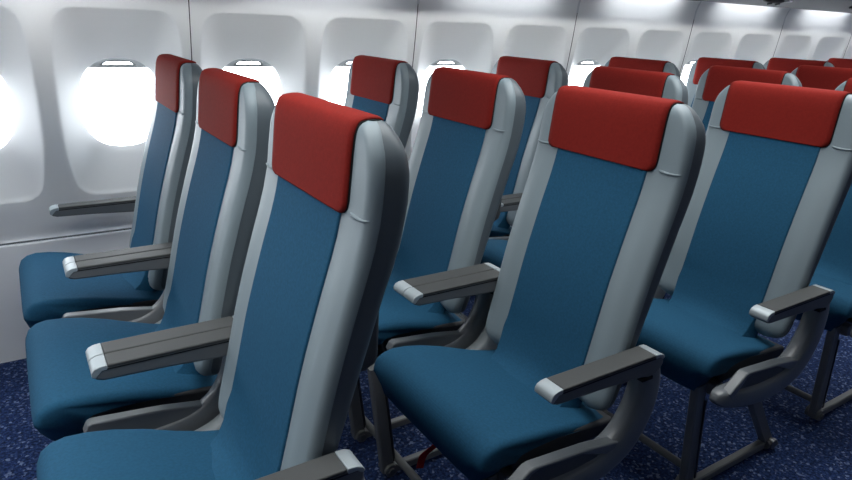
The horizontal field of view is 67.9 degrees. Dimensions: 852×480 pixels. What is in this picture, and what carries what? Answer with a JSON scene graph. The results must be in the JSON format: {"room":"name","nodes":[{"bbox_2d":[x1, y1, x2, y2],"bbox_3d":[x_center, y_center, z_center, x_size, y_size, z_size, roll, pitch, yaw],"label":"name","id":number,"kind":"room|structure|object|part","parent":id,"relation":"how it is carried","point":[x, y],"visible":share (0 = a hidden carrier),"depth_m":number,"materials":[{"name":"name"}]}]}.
{"room":"aircraft cabin","nodes":[
{"label":"aircraft cabin","id":0,"kind":"room"},
{"bbox_2d":[0,225,511,363],"bbox_3d":[2.039,-0.382,4.884,16.768,0.530,0.065,-10,23,-31],"label":"wall","id":1,"kind":"structure","parent":0,"point":[14,329],"depth_m":2.60,"materials":[{"name":"white plastic"}]},
{"bbox_2d":[0,0,851,243],"bbox_3d":[2.151,-1.233,4.458,16.772,1.354,0.314,-10,23,-31],"label":"wall","id":2,"kind":"structure","parent":0,"point":[50,157],"depth_m":2.73,"materials":[{"name":"white plastic"}]},
{"bbox_2d":[0,228,131,245],"bbox_3d":[2.055,-0.631,4.787,16.768,0.009,0.021,-10,23,-31],"label":"trim","id":3,"kind":"structure","parent":2,"relation":"attached to","point":[125,228],"depth_m":2.60,"materials":[{"name":"grey plastic"}]},
{"bbox_2d":[88,58,145,67],"bbox_3d":[-1.244,-0.567,2.578,0.400,0.477,0.095,-10,23,-31],"label":"window shade","id":4,"kind":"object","parent":2,"relation":"in","point":[99,64],"depth_m":2.50,"materials":[{"name":"white plastic"}]},
{"bbox_3d":[-1.218,-0.700,2.498,0.131,0.021,0.008,-10,23,-31],"label":"shade handle","id":5,"kind":"part","parent":4,"relation":"part of","materials":[{"name":"grey plastic"}]},
{"bbox_2d":[188,0,191,59],"bbox_3d":[-0.977,-0.528,2.660,0.004,0.964,0.143,-10,23,-31],"label":"trim","id":6,"kind":"structure","parent":2,"relation":"attached to","point":[188,0],"depth_m":2.50,"materials":[{"name":"grey plastic"}]},
{"bbox_2d":[225,59,271,66],"bbox_3d":[-0.802,-0.643,2.850,0.400,0.477,0.095,-10,23,-31],"label":"window shade","id":7,"kind":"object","parent":2,"relation":"in","point":[233,63],"depth_m":2.77,"materials":[{"name":"white plastic"}]},
{"bbox_3d":[-0.777,-0.777,2.770,0.131,0.021,0.008,-10,23,-31],"label":"shade handle","id":8,"kind":"part","parent":7,"relation":"part of","materials":[{"name":"grey plastic"}]},
{"bbox_2d":[336,59,353,66],"bbox_3d":[-0.361,-0.720,3.122,0.400,0.477,0.095,-10,23,-31],"label":"window shade","id":9,"kind":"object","parent":2,"relation":"in","point":[342,64],"depth_m":3.01,"materials":[{"name":"white plastic"}]},
{"bbox_2d":[412,6,417,67],"bbox_3d":[-0.094,-0.681,3.204,0.004,0.964,0.143,-10,23,-31],"label":"trim","id":10,"kind":"structure","parent":2,"relation":"attached to","point":[417,6],"depth_m":3.05,"materials":[{"name":"grey plastic"}]},
{"bbox_2d":[430,59,461,65],"bbox_3d":[0.080,-0.797,3.393,0.400,0.477,0.095,-10,23,-31],"label":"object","id":11,"kind":"structure","parent":2,"relation":"in","point":[456,63],"depth_m":3.31,"materials":[{"name":"white plastic"}]},
{"bbox_3d":[0.106,-0.930,3.313,0.131,0.021,0.008,-10,23,-31],"label":"shade handle","id":12,"kind":"part","parent":11,"relation":"part of","materials":[{"name":"grey plastic"}]},
{"bbox_2d":[566,13,577,70],"bbox_3d":[0.789,-0.834,3.747,0.004,0.964,0.143,-10,23,-31],"label":"trim","id":13,"kind":"structure","parent":2,"relation":"attached to","point":[577,13],"depth_m":3.60,"materials":[{"name":"grey plastic"}]},
{"bbox_2d":[576,59,599,65],"bbox_3d":[0.963,-0.950,3.937,0.400,0.477,0.095,-10,23,-31],"label":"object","id":14,"kind":"structure","parent":2,"relation":"in","point":[587,60],"depth_m":3.86,"materials":[{"name":"white plastic"}]},
{"bbox_2d":[0,293,851,479],"bbox_3d":[3.280,0.559,3.134,16.768,0.001,4.750,-10,23,-31],"label":"floor","id":15,"kind":"structure","parent":0,"point":[808,448],"depth_m":2.33,"materials":[{"name":"carpet"}]},
{"bbox_2d":[348,349,514,479],"bbox_3d":[-0.074,0.467,2.323,0.582,0.434,1.690,-10,23,-31],"label":"frame","id":16,"kind":"object","parent":15,"relation":"on","point":[391,461],"visible":0.27,"depth_m":2.04,"materials":[{"name":"grey metal"}]},
{"bbox_3d":[-0.252,0.507,2.160,0.104,0.415,0.034,-15,26,-40],"label":"leg","id":17,"kind":"part","parent":16,"relation":"part of","materials":[{"name":"grey metal"}]},
{"bbox_3d":[-0.141,0.568,1.997,0.104,0.415,0.034,-15,26,-40],"label":"leg","id":18,"kind":"part","parent":16,"relation":"part of","materials":[{"name":"grey metal"}]},
{"bbox_2d":[344,55,418,147],"bbox_3d":[-0.427,-0.297,2.610,0.617,0.881,0.681,-10,23,-31],"label":"seat","id":19,"kind":"object","parent":16,"relation":"on","point":[388,89],"visible":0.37,"depth_m":2.50,"materials":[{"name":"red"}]},
{"bbox_3d":[-0.345,-0.272,2.653,0.268,0.653,0.312,-10,23,-31],"label":"panel","id":20,"kind":"part","parent":19,"relation":"part of","materials":[{"name":"blue fabric"}]},
{"bbox_3d":[-0.278,-0.367,2.663,0.202,0.758,0.492,-10,23,-31],"label":"backrest","id":21,"kind":"part","parent":19,"relation":"part of","materials":[{"name":"fabric"}]},
{"bbox_3d":[-0.040,0.659,2.368,0.465,0.030,0.026,-10,23,-31],"label":"floor rail","id":22,"kind":"part","parent":16,"relation":"part of","materials":[{"name":"grey metal"}]},
{"bbox_3d":[0.071,0.721,2.204,0.465,0.030,0.026,-10,23,-31],"label":"floor rail","id":23,"kind":"part","parent":16,"relation":"part of","materials":[{"name":"grey metal"}]},
{"bbox_2d":[378,67,525,352],"bbox_3d":[-0.075,-0.096,2.095,0.617,0.895,0.624,-10,23,-31],"label":"seat","id":24,"kind":"object","parent":16,"relation":"on","point":[467,141],"visible":0.62,"depth_m":2.06,"materials":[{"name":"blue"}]},
{"bbox_2d":[378,284,460,344],"bbox_3d":[-0.174,0.234,2.175,0.436,0.165,0.496,-10,23,-31],"label":"cushion","id":25,"kind":"object","parent":24,"relation":"on","point":[399,317],"depth_m":2.05,"materials":[{"name":"blue fabric"}]},
{"bbox_3d":[-0.009,-0.086,2.158,0.268,0.653,0.312,-10,23,-31],"label":"panel","id":26,"kind":"part","parent":24,"relation":"part of","materials":[{"name":"blue fabric"}]},
{"bbox_3d":[0.077,0.265,1.974,0.371,0.279,0.053,-10,23,-31],"label":"frame","id":27,"kind":"part","parent":24,"relation":"part of","materials":[{"name":"grey plastic"}]},
{"bbox_3d":[0.156,0.733,1.560,0.104,0.415,0.034,-15,26,-40],"label":"leg","id":28,"kind":"part","parent":16,"relation":"part of","materials":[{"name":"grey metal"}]},
{"bbox_2d":[374,85,705,479],"bbox_3d":[0.254,0.089,1.603,0.628,0.895,0.611,-10,23,-31],"label":"seat","id":29,"kind":"object","parent":16,"relation":"on","point":[612,178],"visible":1,"depth_m":1.57,"materials":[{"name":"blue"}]},
{"bbox_2d":[416,445,435,467],"bbox_3d":[0.033,0.557,1.810,0.118,0.255,0.012,6,20,12],"label":"strap","id":30,"kind":"object","parent":29,"relation":"hanging from","point":[420,463],"visible":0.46,"depth_m":1.84,"materials":[{"name":"red fabric"}]},
{"bbox_3d":[0.104,0.148,1.875,0.361,0.054,0.053,-10,23,-31],"label":"armrest","id":31,"kind":"part","parent":29,"relation":"part of","materials":[{"name":"grey plastic"}]},
{"bbox_3d":[0.118,0.287,1.938,0.364,0.292,0.053,-10,23,-31],"label":"frame","id":32,"kind":"part","parent":29,"relation":"part of","materials":[{"name":"grey plastic"}]},
{"bbox_2d":[374,345,602,479],"bbox_3d":[0.163,0.420,1.680,0.436,0.165,0.496,-10,23,-31],"label":"cushion","id":33,"kind":"object","parent":29,"relation":"on","point":[480,406],"depth_m":1.57,"materials":[{"name":"blue fabric"}]},
{"bbox_3d":[0.328,0.100,1.664,0.268,0.653,0.312,-10,23,-31],"label":"panel","id":34,"kind":"part","parent":29,"relation":"part of","materials":[{"name":"blue fabric"}]},
{"bbox_3d":[0.344,0.457,1.453,0.518,0.279,0.060,-10,23,-31],"label":"frame","id":35,"kind":"part","parent":29,"relation":"part of","materials":[{"name":"grey plastic"}]},
{"bbox_3d":[0.396,0.005,1.674,0.202,0.758,0.492,-10,23,-31],"label":"backrest","id":36,"kind":"part","parent":29,"relation":"part of","materials":[{"name":"blue fabric"}]},
{"bbox_3d":[0.402,0.312,1.439,0.361,0.054,0.053,-10,23,-31],"label":"armrest","id":37,"kind":"part","parent":29,"relation":"part of","materials":[{"name":"grey plastic"}]},
{"bbox_2d":[457,313,777,479],"bbox_3d":[0.600,0.350,2.738,0.582,0.434,1.690,-10,23,-31],"label":"frame","id":38,"kind":"object","parent":15,"relation":"on","point":[694,422],"visible":0.17,"depth_m":2.10,"materials":[{"name":"grey metal"}]},
{"bbox_2d":[488,56,567,240],"bbox_3d":[0.247,-0.414,3.025,0.617,0.881,0.681,-10,23,-31],"label":"seat","id":39,"kind":"object","parent":38,"relation":"on","point":[538,79],"visible":0.27,"depth_m":2.95,"materials":[{"name":"grey"}]},
{"bbox_2d":[489,225,511,236],"bbox_3d":[0.163,-0.069,3.084,0.436,0.165,0.496,-10,23,-31],"label":"cushion","id":40,"kind":"object","parent":39,"relation":"on","point":[497,230],"depth_m":2.97,"materials":[{"name":"blue fabric"}]},
{"bbox_3d":[0.329,-0.389,3.068,0.268,0.653,0.312,-10,23,-31],"label":"panel","id":41,"kind":"part","parent":39,"relation":"part of","materials":[{"name":"grey plastic"}]},
{"bbox_2d":[480,66,687,267],"bbox_3d":[0.599,-0.213,2.510,0.617,0.895,0.624,-10,23,-31],"label":"seat","id":42,"kind":"object","parent":38,"relation":"on","point":[634,81],"visible":0.23,"depth_m":2.51,"materials":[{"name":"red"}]},
{"bbox_2d":[480,239,507,267],"bbox_3d":[0.500,0.117,2.590,0.436,0.165,0.496,-10,23,-31],"label":"cushion","id":43,"kind":"object","parent":42,"relation":"on","point":[495,249],"depth_m":2.57,"materials":[{"name":"blue fabric"}]},
{"bbox_3d":[0.441,-0.155,2.785,0.361,0.054,0.053,-10,23,-31],"label":"armrest","id":44,"kind":"part","parent":42,"relation":"part of","materials":[{"name":"grey plastic"}]},
{"bbox_3d":[0.733,-0.298,2.584,0.202,0.758,0.492,-10,23,-31],"label":"backrest","id":45,"kind":"part","parent":42,"relation":"part of","materials":[{"name":"red fabric"}]},
{"bbox_3d":[0.830,0.615,1.975,0.104,0.415,0.034,-15,26,-40],"label":"leg","id":46,"kind":"part","parent":38,"relation":"part of","materials":[{"name":"grey metal"}]},
{"bbox_3d":[1.042,0.768,2.183,0.465,0.030,0.026,-10,23,-31],"label":"floor rail","id":47,"kind":"part","parent":38,"relation":"part of","materials":[{"name":"grey metal"}]},
{"bbox_2d":[635,80,851,407],"bbox_3d":[0.927,-0.028,2.018,0.628,0.895,0.611,-10,23,-31],"label":"seat","id":48,"kind":"object","parent":38,"relation":"on","point":[774,181],"visible":0.81,"depth_m":1.99,"materials":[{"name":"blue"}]},
{"bbox_3d":[0.792,0.170,2.353,0.364,0.292,0.053,-10,23,-31],"label":"frame","id":49,"kind":"part","parent":48,"relation":"part of","materials":[{"name":"grey plastic"}]},
{"bbox_2d":[635,298,774,390],"bbox_3d":[0.837,0.303,2.095,0.436,0.165,0.496,-10,23,-31],"label":"cushion","id":50,"kind":"object","parent":48,"relation":"on","point":[700,340],"depth_m":1.94,"materials":[{"name":"blue fabric"}]},
{"bbox_3d":[1.002,-0.017,2.079,0.268,0.653,0.312,-10,23,-31],"label":"panel","id":51,"kind":"part","parent":48,"relation":"part of","materials":[{"name":"blue fabric"}]},
{"bbox_3d":[1.070,-0.112,2.089,0.202,0.758,0.492,-10,23,-31],"label":"backrest","id":52,"kind":"part","parent":48,"relation":"part of","materials":[{"name":"blue fabric"}]},
{"bbox_3d":[1.017,0.339,1.868,0.518,0.279,0.060,-10,23,-31],"label":"frame","id":53,"kind":"part","parent":48,"relation":"part of","materials":[{"name":"grey plastic"}]},
{"bbox_3d":[1.075,0.195,1.853,0.361,0.054,0.053,-10,23,-31],"label":"armrest","id":54,"kind":"part","parent":48,"relation":"part of","materials":[{"name":"grey plastic"}]},
{"bbox_2d":[686,57,765,106],"bbox_3d":[1.595,-0.648,3.855,0.617,0.881,0.681,-10,23,-31],"label":"seat","id":55,"kind":"object","parent":15,"relation":"on","point":[702,64],"visible":0.21,"depth_m":3.94,"materials":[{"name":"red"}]},
{"bbox_2d":[662,297,851,420],"bbox_3d":[1.274,0.233,3.153,0.582,0.434,1.690,-10,23,-31],"label":"frame","id":56,"kind":"object","parent":15,"relation":"on","point":[815,409],"visible":0.16,"depth_m":2.41,"materials":[{"name":"grey metal"}]},
{"bbox_2d":[605,57,680,77],"bbox_3d":[0.921,-0.531,3.440,0.617,0.881,0.681,-10,23,-31],"label":"seat","id":57,"kind":"object","parent":56,"relation":"on","point":[620,62],"visible":0.14,"depth_m":3.37,"materials":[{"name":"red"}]},
{"bbox_3d":[1.070,-0.601,3.493,0.202,0.758,0.492,-10,23,-31],"label":"backrest","id":58,"kind":"part","parent":57,"relation":"part of","materials":[{"name":"red fabric"}]},
{"bbox_2d":[691,65,801,132],"bbox_3d":[1.273,-0.330,2.925,0.617,0.895,0.624,-10,23,-31],"label":"seat","id":59,"kind":"object","parent":56,"relation":"on","point":[716,78],"visible":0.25,"depth_m":3.01,"materials":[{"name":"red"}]},
{"bbox_3d":[1.339,-0.320,2.988,0.268,0.653,0.312,-10,23,-31],"label":"panel","id":60,"kind":"part","parent":59,"relation":"part of","materials":[{"name":"blue fabric"}]},
{"bbox_2d":[795,78,851,337],"bbox_3d":[1.601,-0.145,2.433,0.628,0.895,0.611,-10,23,-31],"label":"seat","id":61,"kind":"object","parent":56,"relation":"on","point":[833,271],"visible":0.08,"depth_m":2.52,"materials":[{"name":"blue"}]},
{"bbox_2d":[795,273,851,330],"bbox_3d":[1.511,0.186,2.510,0.436,0.165,0.496,-10,23,-31],"label":"cushion","id":62,"kind":"object","parent":61,"relation":"on","point":[840,309],"depth_m":2.28,"materials":[{"name":"blue fabric"}]},
{"bbox_3d":[1.676,-0.134,2.493,0.268,0.653,0.312,-10,23,-31],"label":"panel","id":63,"kind":"part","parent":61,"relation":"part of","materials":[{"name":"blue fabric"}]},
{"bbox_3d":[1.744,-0.229,2.504,0.202,0.758,0.492,-10,23,-31],"label":"backrest","id":64,"kind":"part","parent":61,"relation":"part of","materials":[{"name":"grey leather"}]},
{"bbox_3d":[1.504,0.498,2.390,0.104,0.415,0.034,-15,26,-40],"label":"leg","id":65,"kind":"part","parent":56,"relation":"part of","materials":[{"name":"grey metal"}]},
{"bbox_3d":[1.716,0.651,2.598,0.465,0.030,0.026,-10,23,-31],"label":"floor rail","id":66,"kind":"part","parent":56,"relation":"part of","materials":[{"name":"grey metal"}]},
{"bbox_2d":[763,57,833,72],"bbox_3d":[2.269,-0.765,4.270,0.617,0.881,0.681,-10,23,-31],"label":"seat","id":67,"kind":"object","parent":15,"relation":"on","point":[779,64],"visible":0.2,"depth_m":4.28,"materials":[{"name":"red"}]},
{"bbox_3d":[2.418,-0.835,4.323,0.202,0.758,0.492,-10,23,-31],"label":"backrest","id":68,"kind":"part","parent":67,"relation":"part of","materials":[{"name":"red fabric"}]},
{"bbox_2d":[791,65,851,89],"bbox_3d":[1.947,-0.447,3.340,0.617,0.895,0.624,-10,23,-31],"label":"seat","id":69,"kind":"object","parent":15,"relation":"on","point":[811,76],"visible":0.19,"depth_m":3.38,"materials":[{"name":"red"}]},
{"bbox_2d":[827,58,851,67],"bbox_3d":[2.943,-0.882,4.685,0.617,0.881,0.681,-10,23,-31],"label":"seat","id":70,"kind":"object","parent":15,"relation":"on","point":[837,62],"visible":0.09,"depth_m":4.73,"materials":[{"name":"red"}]},
{"bbox_3d":[-0.748,0.584,1.908,0.582,0.434,1.690,-10,23,-31],"label":"frame","id":71,"kind":"object","parent":15,"relation":"on","visible":0},
{"bbox_2d":[19,54,202,327],"bbox_3d":[-1.101,-0.180,2.196,0.617,0.881,0.681,-10,23,-31],"label":"seat","id":72,"kind":"object","parent":71,"relation":"on","point":[47,293],"visible":0.7,"depth_m":2.11,"materials":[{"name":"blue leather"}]},
{"bbox_2d":[19,252,163,327],"bbox_3d":[-1.185,0.165,2.255,0.436,0.165,0.496,-10,23,-31],"label":"cushion","id":73,"kind":"object","parent":72,"relation":"on","point":[47,293],"depth_m":2.11,"materials":[{"name":"blue fabric"}]},
{"bbox_3d":[-1.274,-0.124,2.495,0.361,0.054,0.053,-10,23,-31],"label":"armrest","id":74,"kind":"part","parent":72,"relation":"part of","materials":[{"name":"grey plastic"}]},
{"bbox_3d":[-0.934,0.196,2.054,0.371,0.279,0.053,-10,23,-31],"label":"frame","id":75,"kind":"part","parent":72,"relation":"part of","materials":[{"name":"grey plastic"}]},
{"bbox_3d":[-1.019,-0.155,2.238,0.268,0.653,0.312,-10,23,-31],"label":"panel","id":76,"kind":"part","parent":72,"relation":"part of","materials":[{"name":"blue fabric"}]},
{"bbox_3d":[-0.952,-0.250,2.248,0.202,0.758,0.492,-10,23,-31],"label":"backrest","id":77,"kind":"part","parent":72,"relation":"part of","materials":[{"name":"blue fabric"}]},
{"bbox_2d":[25,68,274,440],"bbox_3d":[-0.749,0.022,1.680,0.617,0.895,0.624,-10,23,-31],"label":"seat","id":78,"kind":"object","parent":71,"relation":"on","point":[223,185],"visible":0.85,"depth_m":1.60,"materials":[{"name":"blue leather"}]},
{"bbox_3d":[-0.907,0.079,1.955,0.361,0.054,0.053,-10,23,-31],"label":"armrest","id":79,"kind":"part","parent":78,"relation":"part of","materials":[{"name":"grey plastic"}]},
{"bbox_2d":[25,318,217,440],"bbox_3d":[-0.848,0.351,1.760,0.436,0.165,0.496,-10,23,-31],"label":"cushion","id":80,"kind":"object","parent":78,"relation":"on","point":[63,392],"depth_m":1.62,"materials":[{"name":"blue fabric"}]},
{"bbox_3d":[-0.597,0.382,1.559,0.371,0.279,0.053,-10,23,-31],"label":"frame","id":81,"kind":"part","parent":78,"relation":"part of","materials":[{"name":"grey plastic"}]},
{"bbox_3d":[-0.682,0.031,1.743,0.268,0.653,0.312,-10,23,-31],"label":"panel","id":82,"kind":"part","parent":78,"relation":"part of","materials":[{"name":"blue fabric"}]},
{"bbox_3d":[-0.615,-0.064,1.754,0.202,0.758,0.492,-10,23,-31],"label":"backrest","id":83,"kind":"part","parent":78,"relation":"part of","materials":[{"name":"blue fabric"}]},
{"bbox_2d":[36,92,409,479],"bbox_3d":[-0.420,0.206,1.188,0.628,0.895,0.611,-10,23,-31],"label":"seat","id":84,"kind":"object","parent":71,"relation":"on","point":[326,236],"visible":1,"depth_m":1.20,"materials":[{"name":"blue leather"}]},
{"bbox_2d":[36,429,218,479],"bbox_3d":[-0.511,0.537,1.265,0.436,0.165,0.496,-10,23,-31],"label":"cushion","id":85,"kind":"object","parent":84,"relation":"on","point":[113,454],"depth_m":1.32,"materials":[{"name":"blue fabric"}]},
{"bbox_3d":[-0.570,0.265,1.461,0.361,0.054,0.053,-10,23,-31],"label":"armrest","id":86,"kind":"part","parent":84,"relation":"part of","materials":[{"name":"grey plastic"}]},
{"bbox_3d":[-0.555,0.404,1.523,0.364,0.292,0.053,-10,23,-31],"label":"frame","id":87,"kind":"part","parent":84,"relation":"part of","materials":[{"name":"grey plastic"}]},
{"bbox_3d":[-0.346,0.217,1.249,0.268,0.653,0.312,-10,23,-31],"label":"panel","id":88,"kind":"part","parent":84,"relation":"part of","materials":[{"name":"blue fabric"}]},
{"bbox_3d":[-0.278,0.122,1.259,0.202,0.758,0.492,-10,23,-31],"label":"backrest","id":89,"kind":"part","parent":84,"relation":"part of","materials":[{"name":"blue fabric"}]},
{"bbox_3d":[-0.272,0.429,1.024,0.361,0.054,0.053,-10,23,-31],"label":"armrest","id":90,"kind":"part","parent":84,"relation":"part of","materials":[{"name":"grey plastic"}]},
{"bbox_3d":[3.357,-1.279,2.489,16.768,0.440,4.060,-10,23,-31],"label":"ceiling","id":91,"kind":"structure","parent":0,"visible":0},
{"bbox_2d":[692,0,851,12],"bbox_3d":[2.350,-1.582,4.040,16.768,0.166,0.390,-10,23,-31],"label":"panel","id":92,"kind":"object","parent":91,"relation":"attached to","point":[842,6],"visible":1,"depth_m":4.13,"materials":[{"name":"grey plastic"}]},
{"bbox_2d":[763,0,792,5],"bbox_3d":[2.105,-1.453,3.855,0.230,0.042,0.135,-10,23,-31],"label":"air vent","id":93,"kind":"object","parent":92,"relation":"attached to","point":[769,2],"visible":1,"depth_m":3.81,"materials":[{"name":"black plastic"}]}
]}

